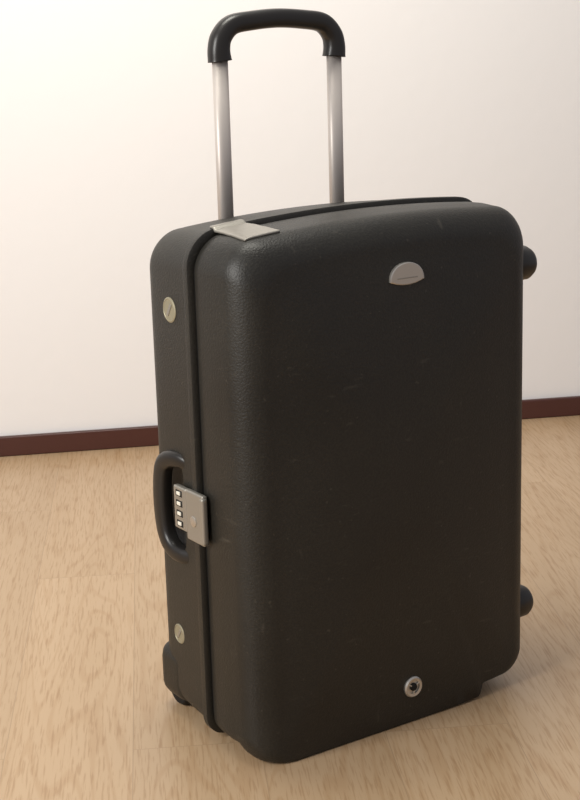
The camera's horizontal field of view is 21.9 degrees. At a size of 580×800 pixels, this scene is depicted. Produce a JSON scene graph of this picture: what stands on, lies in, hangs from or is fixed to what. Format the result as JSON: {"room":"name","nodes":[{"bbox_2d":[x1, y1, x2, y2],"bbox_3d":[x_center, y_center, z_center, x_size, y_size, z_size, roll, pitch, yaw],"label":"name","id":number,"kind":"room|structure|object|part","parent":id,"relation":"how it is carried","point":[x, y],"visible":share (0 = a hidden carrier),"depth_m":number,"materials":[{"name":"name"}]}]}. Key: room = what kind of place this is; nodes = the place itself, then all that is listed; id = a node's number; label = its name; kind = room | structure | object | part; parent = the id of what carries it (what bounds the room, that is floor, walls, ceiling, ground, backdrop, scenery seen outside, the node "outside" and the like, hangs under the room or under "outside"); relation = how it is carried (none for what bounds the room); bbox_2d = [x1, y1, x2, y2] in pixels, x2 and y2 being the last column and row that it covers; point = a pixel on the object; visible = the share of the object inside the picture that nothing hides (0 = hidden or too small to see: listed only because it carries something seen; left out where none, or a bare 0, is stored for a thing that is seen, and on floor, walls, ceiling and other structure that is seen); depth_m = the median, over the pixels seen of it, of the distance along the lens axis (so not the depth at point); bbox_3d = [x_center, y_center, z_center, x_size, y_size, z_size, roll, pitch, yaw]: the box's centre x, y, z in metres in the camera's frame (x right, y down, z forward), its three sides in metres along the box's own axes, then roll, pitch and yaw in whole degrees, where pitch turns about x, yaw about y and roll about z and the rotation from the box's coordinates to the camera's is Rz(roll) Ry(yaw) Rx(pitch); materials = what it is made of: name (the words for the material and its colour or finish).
{"room":"empty room","nodes":[
{"label":"empty room","id":0,"kind":"room"},
{"bbox_2d":[0,0,579,435],"bbox_3d":[-0.029,-1.234,3.682,7.000,2.700,0.120,-4,14,-9],"label":"wall","id":1,"kind":"structure","parent":0,"point":[107,130],"depth_m":3.77,"materials":[{"name":"white paint"}]},
{"bbox_2d":[0,396,579,456],"bbox_3d":[0.020,0.067,3.935,7.000,0.052,0.016,-4,14,-9],"label":"baseboard","id":2,"kind":"structure","parent":1,"relation":"attached to","point":[112,438],"depth_m":3.85,"materials":[{"name":"red wood"}]},
{"bbox_2d":[0,415,579,799],"bbox_3d":[0.562,0.473,2.548,9.000,0.100,9.000,-11,16,-32],"label":"floor","id":3,"kind":"structure","parent":0,"point":[88,711],"depth_m":2.46,"materials":[{"name":"brown wood"}]},
{"bbox_2d":[150,8,536,762],"bbox_3d":[0.087,-0.049,2.282,0.578,1.067,0.324,-11,16,-32],"label":"suitcase","id":4,"kind":"object","parent":3,"relation":"on","point":[337,471],"visible":1,"depth_m":2.16,"materials":[{"name":"grey plastic"}]},
{"bbox_3d":[-0.169,0.157,2.241,0.029,0.174,0.100,-14,19,-42],"label":"carry handle","id":5,"kind":"part","parent":4,"relation":"part of","materials":[{"name":"black plastic"}]},
{"bbox_3d":[-0.134,0.170,2.162,0.009,0.076,0.050,-11,16,-32],"label":"latch plate","id":6,"kind":"part","parent":4,"relation":"part of","materials":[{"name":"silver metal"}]},
{"bbox_3d":[-0.064,-0.235,2.073,0.058,0.017,0.098,-11,16,-32],"label":"latch plate","id":7,"kind":"part","parent":4,"relation":"part of","materials":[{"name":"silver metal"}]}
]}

